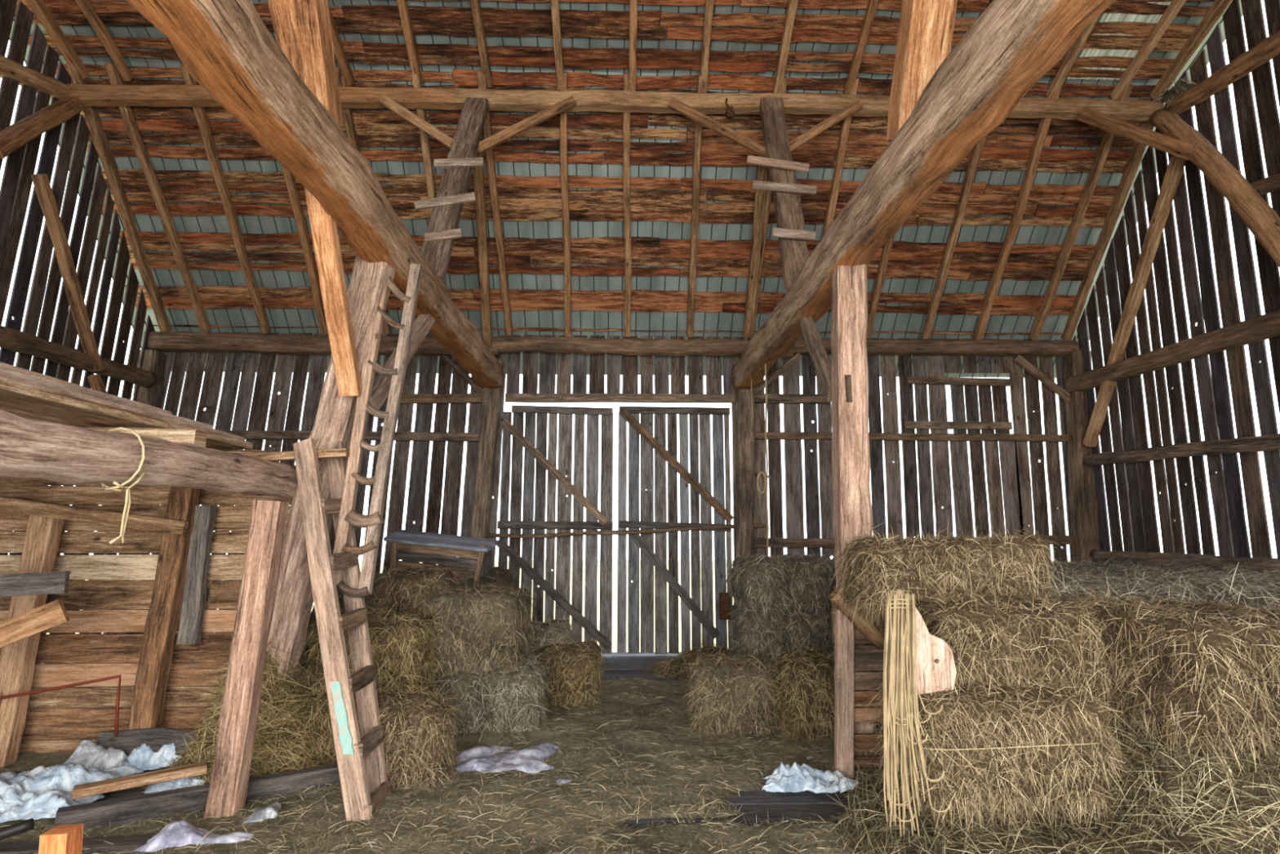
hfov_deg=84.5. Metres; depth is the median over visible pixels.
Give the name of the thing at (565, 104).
brace
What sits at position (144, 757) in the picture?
plastic bag
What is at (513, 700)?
hay bale
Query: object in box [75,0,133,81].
rafter
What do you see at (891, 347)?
wall plate
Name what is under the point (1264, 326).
beam
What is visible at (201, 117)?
rafter
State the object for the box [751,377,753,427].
rope
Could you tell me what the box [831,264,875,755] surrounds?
post
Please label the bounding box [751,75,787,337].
rafter
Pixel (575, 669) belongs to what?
hay bale
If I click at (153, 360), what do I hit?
post
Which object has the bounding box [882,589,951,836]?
twine hank
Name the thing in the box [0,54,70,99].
beam
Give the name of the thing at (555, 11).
rafter
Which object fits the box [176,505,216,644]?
wooden plank
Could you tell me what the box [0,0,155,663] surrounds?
wall
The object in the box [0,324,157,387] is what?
beam
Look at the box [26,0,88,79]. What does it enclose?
rafter
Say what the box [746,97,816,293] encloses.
strut
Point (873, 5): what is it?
rafter
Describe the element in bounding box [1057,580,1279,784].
hay bale
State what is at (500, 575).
hay
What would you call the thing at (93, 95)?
purlin
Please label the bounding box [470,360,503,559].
post
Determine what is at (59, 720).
wall
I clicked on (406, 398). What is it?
rail
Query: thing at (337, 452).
board
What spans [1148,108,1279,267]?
strut
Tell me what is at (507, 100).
purlin
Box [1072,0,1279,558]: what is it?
wall
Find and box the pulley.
[724,97,733,119]
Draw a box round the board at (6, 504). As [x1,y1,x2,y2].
[0,496,189,534]
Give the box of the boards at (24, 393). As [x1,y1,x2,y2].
[0,361,268,453]
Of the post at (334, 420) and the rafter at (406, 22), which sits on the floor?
the post at (334, 420)
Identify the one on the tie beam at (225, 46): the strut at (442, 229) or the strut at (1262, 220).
the strut at (442, 229)
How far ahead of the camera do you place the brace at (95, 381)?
8.68 m
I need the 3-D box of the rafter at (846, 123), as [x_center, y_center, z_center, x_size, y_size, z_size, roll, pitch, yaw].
[2.498,-2.739,9.323,0.095,2.594,2.358,0,-9,-3]
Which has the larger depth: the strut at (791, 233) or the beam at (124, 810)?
the strut at (791, 233)
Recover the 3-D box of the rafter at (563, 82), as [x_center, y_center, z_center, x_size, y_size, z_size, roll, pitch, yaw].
[-0.969,-2.751,9.208,0.106,2.611,2.341,0,-9,-3]
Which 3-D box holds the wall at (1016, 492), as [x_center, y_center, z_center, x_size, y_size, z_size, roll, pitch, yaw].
[-0.432,0.922,9.982,14.156,4.769,0.025,0,-9,-2]
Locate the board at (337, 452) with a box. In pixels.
[240,448,350,461]
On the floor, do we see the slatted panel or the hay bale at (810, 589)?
the slatted panel
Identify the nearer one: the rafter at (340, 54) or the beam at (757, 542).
the rafter at (340, 54)
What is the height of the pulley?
0.254 m
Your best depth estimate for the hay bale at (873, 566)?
3.84 m
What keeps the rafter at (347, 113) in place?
on the wall plate at (388, 344)
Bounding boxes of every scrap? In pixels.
[241,801,282,823]
[555,778,572,784]
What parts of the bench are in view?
corner post, corner post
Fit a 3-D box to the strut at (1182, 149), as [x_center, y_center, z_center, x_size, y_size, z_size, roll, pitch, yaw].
[5.692,-3.334,8.020,1.152,1.019,0.161,-6,-11,35]
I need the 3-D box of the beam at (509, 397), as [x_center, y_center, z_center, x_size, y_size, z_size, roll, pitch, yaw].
[-0.279,-0.412,10.113,3.286,0.131,0.096,0,-9,-2]
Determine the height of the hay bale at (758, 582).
0.711 m
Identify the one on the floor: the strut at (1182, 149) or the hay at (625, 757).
the hay at (625, 757)
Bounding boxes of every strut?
[0,96,83,159]
[413,97,488,280]
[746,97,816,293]
[1077,106,1193,160]
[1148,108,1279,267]
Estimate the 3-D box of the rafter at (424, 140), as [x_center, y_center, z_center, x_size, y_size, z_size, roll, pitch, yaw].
[-2.687,-2.764,9.164,0.106,2.606,2.343,1,-9,-3]
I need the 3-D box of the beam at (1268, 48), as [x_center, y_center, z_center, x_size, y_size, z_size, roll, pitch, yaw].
[6.435,-3.888,6.160,0.196,0.761,4.586,0,-9,-2]
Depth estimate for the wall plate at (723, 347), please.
10.02 m
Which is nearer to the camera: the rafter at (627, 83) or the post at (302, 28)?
the post at (302, 28)
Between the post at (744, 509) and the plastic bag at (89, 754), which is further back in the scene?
the post at (744, 509)
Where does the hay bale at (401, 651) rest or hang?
on the hay bale at (316, 710)
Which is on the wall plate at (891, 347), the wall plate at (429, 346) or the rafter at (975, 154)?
the rafter at (975, 154)
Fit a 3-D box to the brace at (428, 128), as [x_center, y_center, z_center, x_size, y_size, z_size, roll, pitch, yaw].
[-2.516,-3.468,8.049,1.071,0.841,0.062,-2,-9,13]
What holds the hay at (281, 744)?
on the floor
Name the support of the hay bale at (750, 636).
on the hay bale at (733, 654)
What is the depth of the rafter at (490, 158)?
9.14 m
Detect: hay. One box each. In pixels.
[0,675,885,853]
[130,623,331,795]
[290,661,299,686]
[297,558,519,706]
[645,640,734,679]
[785,551,1279,671]
[823,712,1279,853]
[1103,708,1238,853]
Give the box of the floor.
[13,651,883,826]
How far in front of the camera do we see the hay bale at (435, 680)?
5.88 m
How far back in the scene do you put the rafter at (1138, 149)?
9.46 m
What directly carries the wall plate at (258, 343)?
on the wall at (1016, 492)
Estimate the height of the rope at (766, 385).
2.579 m
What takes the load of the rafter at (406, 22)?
on the purlin at (93, 95)
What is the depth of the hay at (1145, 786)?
3.01 m
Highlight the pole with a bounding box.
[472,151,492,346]
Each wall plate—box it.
[142,331,331,355]
[377,335,398,355]
[413,336,453,357]
[488,336,794,358]
[793,337,1078,356]
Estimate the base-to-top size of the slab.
0.220 m
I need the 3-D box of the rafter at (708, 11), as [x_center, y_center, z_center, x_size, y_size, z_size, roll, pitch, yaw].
[0.812,-5.304,6.546,0.121,1.964,4.256,0,-9,-2]
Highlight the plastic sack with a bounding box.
[453,742,559,773]
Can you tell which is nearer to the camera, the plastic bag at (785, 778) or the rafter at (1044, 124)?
the plastic bag at (785, 778)
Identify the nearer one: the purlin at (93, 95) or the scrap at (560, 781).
the scrap at (560, 781)
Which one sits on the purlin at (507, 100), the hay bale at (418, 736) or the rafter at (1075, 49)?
the rafter at (1075, 49)
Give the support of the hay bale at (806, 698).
on the floor
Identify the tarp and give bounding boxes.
[0,761,143,822]
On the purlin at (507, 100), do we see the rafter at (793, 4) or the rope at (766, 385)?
the rafter at (793, 4)
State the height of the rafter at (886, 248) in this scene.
2.586 m
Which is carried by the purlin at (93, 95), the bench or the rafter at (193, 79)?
the rafter at (193, 79)
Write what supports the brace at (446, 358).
attached to the post at (491, 397)
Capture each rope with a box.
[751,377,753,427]
[764,364,768,555]
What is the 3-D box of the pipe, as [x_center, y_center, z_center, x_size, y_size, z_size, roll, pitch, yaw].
[-2.915,1.857,3.211,0.232,0.099,0.050,5,-10,-28]
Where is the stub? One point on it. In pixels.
(61, 838)
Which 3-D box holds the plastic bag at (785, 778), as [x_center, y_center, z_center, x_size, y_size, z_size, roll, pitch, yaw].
[1.107,2.223,4.514,0.674,0.153,0.264,-1,-9,3]
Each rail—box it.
[220,430,479,441]
[400,393,482,404]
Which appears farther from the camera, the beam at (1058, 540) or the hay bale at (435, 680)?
the beam at (1058, 540)
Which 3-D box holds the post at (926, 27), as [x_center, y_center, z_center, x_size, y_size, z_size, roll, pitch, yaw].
[1.676,-2.336,4.135,0.268,1.206,0.729,0,-9,-2]
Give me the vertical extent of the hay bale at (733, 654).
0.770 m
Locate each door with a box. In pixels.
[495,404,613,653]
[617,405,733,654]
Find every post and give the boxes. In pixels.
[111,349,164,634]
[266,256,395,679]
[267,0,342,124]
[303,186,362,395]
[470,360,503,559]
[733,359,755,648]
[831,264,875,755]
[886,0,957,142]
[1063,349,1100,562]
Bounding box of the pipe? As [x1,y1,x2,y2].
[0,817,34,839]
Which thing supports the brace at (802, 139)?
attached to the strut at (791, 233)
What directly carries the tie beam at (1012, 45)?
on the post at (852, 505)
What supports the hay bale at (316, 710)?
on the floor
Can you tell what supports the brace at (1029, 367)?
attached to the post at (1084, 527)
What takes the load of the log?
on the slatted panel
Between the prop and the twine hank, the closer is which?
the twine hank
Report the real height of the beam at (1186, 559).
0.304 m
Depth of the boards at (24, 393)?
4.04 m
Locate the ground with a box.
[46,560,1070,652]
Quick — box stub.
[38,822,84,853]
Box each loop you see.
[100,426,146,543]
[756,471,771,493]
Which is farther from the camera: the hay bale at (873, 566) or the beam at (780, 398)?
the beam at (780, 398)
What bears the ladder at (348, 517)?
attached to the tie beam at (225, 46)
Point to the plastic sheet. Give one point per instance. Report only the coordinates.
(179, 831)
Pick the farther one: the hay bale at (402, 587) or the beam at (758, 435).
the beam at (758, 435)
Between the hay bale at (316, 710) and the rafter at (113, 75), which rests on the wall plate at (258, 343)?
the rafter at (113, 75)
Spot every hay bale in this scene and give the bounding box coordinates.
[293,678,447,764]
[297,602,444,702]
[367,560,462,615]
[367,680,470,791]
[415,578,542,685]
[426,673,452,695]
[436,652,559,734]
[528,611,580,658]
[531,635,607,706]
[678,648,783,737]
[719,551,797,626]
[724,600,791,662]
[726,646,778,707]
[769,641,835,741]
[773,548,834,617]
[779,606,833,666]
[824,519,1070,647]
[857,670,1139,839]
[881,584,1169,723]
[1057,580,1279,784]
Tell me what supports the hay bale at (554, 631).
on the hay bale at (575, 669)
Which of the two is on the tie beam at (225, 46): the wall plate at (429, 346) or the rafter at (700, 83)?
the wall plate at (429, 346)
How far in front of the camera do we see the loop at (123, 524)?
3.31 m
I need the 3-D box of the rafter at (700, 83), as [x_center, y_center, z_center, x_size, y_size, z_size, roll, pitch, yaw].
[0.720,-2.746,9.267,0.099,2.592,2.360,0,-9,0]
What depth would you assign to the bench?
7.20 m
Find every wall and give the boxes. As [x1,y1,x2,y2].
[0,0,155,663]
[0,477,293,752]
[89,332,1079,633]
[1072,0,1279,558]
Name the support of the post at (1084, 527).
on the floor
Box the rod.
[0,674,120,737]
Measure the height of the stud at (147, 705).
2.280 m
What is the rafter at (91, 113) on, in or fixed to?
on the wall plate at (258, 343)
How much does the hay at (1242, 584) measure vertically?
1.562 m
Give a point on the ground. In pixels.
(615, 562)
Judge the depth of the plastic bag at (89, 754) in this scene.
4.74 m
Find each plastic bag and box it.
[62,739,128,769]
[126,742,182,770]
[143,775,204,792]
[761,761,858,793]
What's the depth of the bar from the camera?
9.74 m
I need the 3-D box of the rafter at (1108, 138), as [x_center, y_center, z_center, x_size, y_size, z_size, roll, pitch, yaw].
[5.835,-2.714,9.412,0.103,2.599,2.350,0,-9,-3]
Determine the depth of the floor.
4.36 m
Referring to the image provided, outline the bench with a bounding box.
[383,528,497,586]
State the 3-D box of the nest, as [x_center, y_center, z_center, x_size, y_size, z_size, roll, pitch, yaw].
[6.412,-3.962,8.399,0.663,0.541,0.552,0,-9,-2]
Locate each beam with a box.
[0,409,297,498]
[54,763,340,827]
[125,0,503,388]
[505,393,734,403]
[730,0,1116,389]
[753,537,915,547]
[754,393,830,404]
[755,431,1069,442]
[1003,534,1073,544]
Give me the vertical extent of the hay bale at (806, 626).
0.736 m
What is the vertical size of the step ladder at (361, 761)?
2.322 m
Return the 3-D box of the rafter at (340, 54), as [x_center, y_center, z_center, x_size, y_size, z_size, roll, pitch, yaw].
[-3.410,-5.319,6.413,0.109,1.953,4.260,0,-9,-1]
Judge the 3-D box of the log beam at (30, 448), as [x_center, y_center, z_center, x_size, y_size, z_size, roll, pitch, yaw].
[-2.521,0.115,3.120,0.294,0.335,4.560,0,-9,-2]
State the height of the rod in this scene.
0.411 m
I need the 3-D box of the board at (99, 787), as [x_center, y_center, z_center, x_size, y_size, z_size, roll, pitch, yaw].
[-3.010,2.132,4.262,0.659,0.076,0.101,6,-11,-33]
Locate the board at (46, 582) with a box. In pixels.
[0,570,69,596]
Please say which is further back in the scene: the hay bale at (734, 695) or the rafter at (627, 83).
the rafter at (627, 83)
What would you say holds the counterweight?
attached to the post at (744, 509)
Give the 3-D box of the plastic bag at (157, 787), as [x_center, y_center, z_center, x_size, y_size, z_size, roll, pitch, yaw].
[-2.899,2.251,4.503,0.388,0.094,0.283,0,-9,-2]
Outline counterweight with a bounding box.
[719,574,731,619]
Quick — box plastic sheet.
[125,819,255,853]
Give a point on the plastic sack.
(479, 758)
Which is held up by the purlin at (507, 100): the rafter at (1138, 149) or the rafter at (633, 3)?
the rafter at (633, 3)
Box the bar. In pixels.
[488,523,765,537]
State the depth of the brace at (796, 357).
10.13 m
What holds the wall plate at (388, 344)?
on the post at (153, 360)
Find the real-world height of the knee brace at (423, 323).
1.197 m
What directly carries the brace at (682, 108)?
attached to the strut at (791, 233)
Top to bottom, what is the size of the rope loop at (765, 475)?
0.270 m
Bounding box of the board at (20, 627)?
[0,598,70,648]
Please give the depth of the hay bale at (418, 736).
4.48 m
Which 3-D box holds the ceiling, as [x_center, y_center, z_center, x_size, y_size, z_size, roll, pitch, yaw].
[-0.066,-4.275,4.282,14.008,4.920,13.736,0,-9,-2]
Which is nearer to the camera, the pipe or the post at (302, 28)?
the pipe
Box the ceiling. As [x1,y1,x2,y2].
[8,0,1243,377]
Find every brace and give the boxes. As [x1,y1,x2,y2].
[31,173,103,371]
[87,374,106,393]
[369,314,435,409]
[378,94,453,148]
[442,355,483,396]
[477,96,577,154]
[667,97,765,157]
[754,353,802,395]
[789,99,862,151]
[798,316,831,401]
[1013,355,1069,401]
[1082,156,1186,446]
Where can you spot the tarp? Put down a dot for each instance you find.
(38, 793)
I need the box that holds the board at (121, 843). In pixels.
[0,833,156,853]
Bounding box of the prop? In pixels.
[204,499,289,818]
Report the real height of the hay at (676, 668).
0.461 m
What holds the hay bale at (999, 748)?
on the hay at (1252, 814)
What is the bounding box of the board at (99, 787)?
[72,760,206,799]
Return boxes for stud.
[0,515,64,767]
[125,486,200,755]
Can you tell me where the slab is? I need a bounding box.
[96,726,199,755]
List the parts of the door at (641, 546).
rail, rail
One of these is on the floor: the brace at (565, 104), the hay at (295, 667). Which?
the hay at (295, 667)
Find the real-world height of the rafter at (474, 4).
1.943 m
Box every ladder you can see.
[293,437,391,820]
[333,263,422,597]
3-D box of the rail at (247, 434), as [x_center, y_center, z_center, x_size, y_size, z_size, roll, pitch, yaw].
[-4.087,0.127,9.909,3.694,0.139,0.098,0,-9,-2]
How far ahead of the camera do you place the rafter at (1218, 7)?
8.06 m
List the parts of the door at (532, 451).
rail, rail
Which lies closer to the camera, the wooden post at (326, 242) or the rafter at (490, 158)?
the wooden post at (326, 242)
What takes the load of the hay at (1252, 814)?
on the floor
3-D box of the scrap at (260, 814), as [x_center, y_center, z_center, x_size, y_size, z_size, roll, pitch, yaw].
[-2.148,2.188,4.005,0.193,0.072,0.243,4,-10,-22]
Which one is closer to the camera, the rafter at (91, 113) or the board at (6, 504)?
the board at (6, 504)
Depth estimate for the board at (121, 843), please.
3.57 m
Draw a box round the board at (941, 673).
[905,606,956,694]
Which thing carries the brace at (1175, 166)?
attached to the wall at (1140, 531)
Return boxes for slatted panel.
[831,600,887,777]
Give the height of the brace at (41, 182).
1.932 m
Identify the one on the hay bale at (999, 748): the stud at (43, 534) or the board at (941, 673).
the board at (941, 673)
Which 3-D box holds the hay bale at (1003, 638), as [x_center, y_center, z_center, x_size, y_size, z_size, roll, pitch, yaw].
[2.021,1.192,3.690,1.470,0.784,0.908,0,-9,3]
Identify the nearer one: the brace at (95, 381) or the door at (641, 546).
the brace at (95, 381)
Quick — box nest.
[1149,75,1195,108]
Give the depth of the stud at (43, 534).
5.06 m
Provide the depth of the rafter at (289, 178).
9.31 m
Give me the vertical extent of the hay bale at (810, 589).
0.759 m
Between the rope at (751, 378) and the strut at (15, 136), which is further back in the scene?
the rope at (751, 378)
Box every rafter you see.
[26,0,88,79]
[66,62,171,331]
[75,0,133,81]
[104,62,210,332]
[171,44,197,82]
[179,64,270,333]
[280,164,328,334]
[328,8,355,85]
[335,66,391,334]
[396,0,422,85]
[411,73,445,284]
[469,0,492,88]
[476,70,512,335]
[551,0,564,89]
[560,71,571,336]
[622,72,631,336]
[628,0,637,91]
[686,74,705,337]
[700,0,714,93]
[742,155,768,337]
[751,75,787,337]
[773,0,798,93]
[821,77,858,239]
[843,0,879,93]
[866,235,894,338]
[921,136,986,338]
[973,84,1062,339]
[1028,84,1133,340]
[1045,13,1102,97]
[1061,90,1164,340]
[1110,0,1186,99]
[1150,0,1231,98]
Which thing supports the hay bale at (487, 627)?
on the hay bale at (513, 700)
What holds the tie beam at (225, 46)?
on the post at (334, 420)
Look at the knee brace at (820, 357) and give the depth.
5.99 m
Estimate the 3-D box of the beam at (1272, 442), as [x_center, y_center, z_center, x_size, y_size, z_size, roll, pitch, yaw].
[6.397,0.085,6.574,0.184,0.413,6.614,0,-9,-2]
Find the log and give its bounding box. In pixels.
[828,586,884,648]
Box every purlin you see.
[66,84,460,110]
[453,88,1164,121]
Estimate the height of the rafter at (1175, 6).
1.947 m
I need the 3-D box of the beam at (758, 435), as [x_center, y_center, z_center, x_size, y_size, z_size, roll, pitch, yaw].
[3.953,0.146,10.161,4.652,0.123,0.099,0,-9,-2]
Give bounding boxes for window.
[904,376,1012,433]

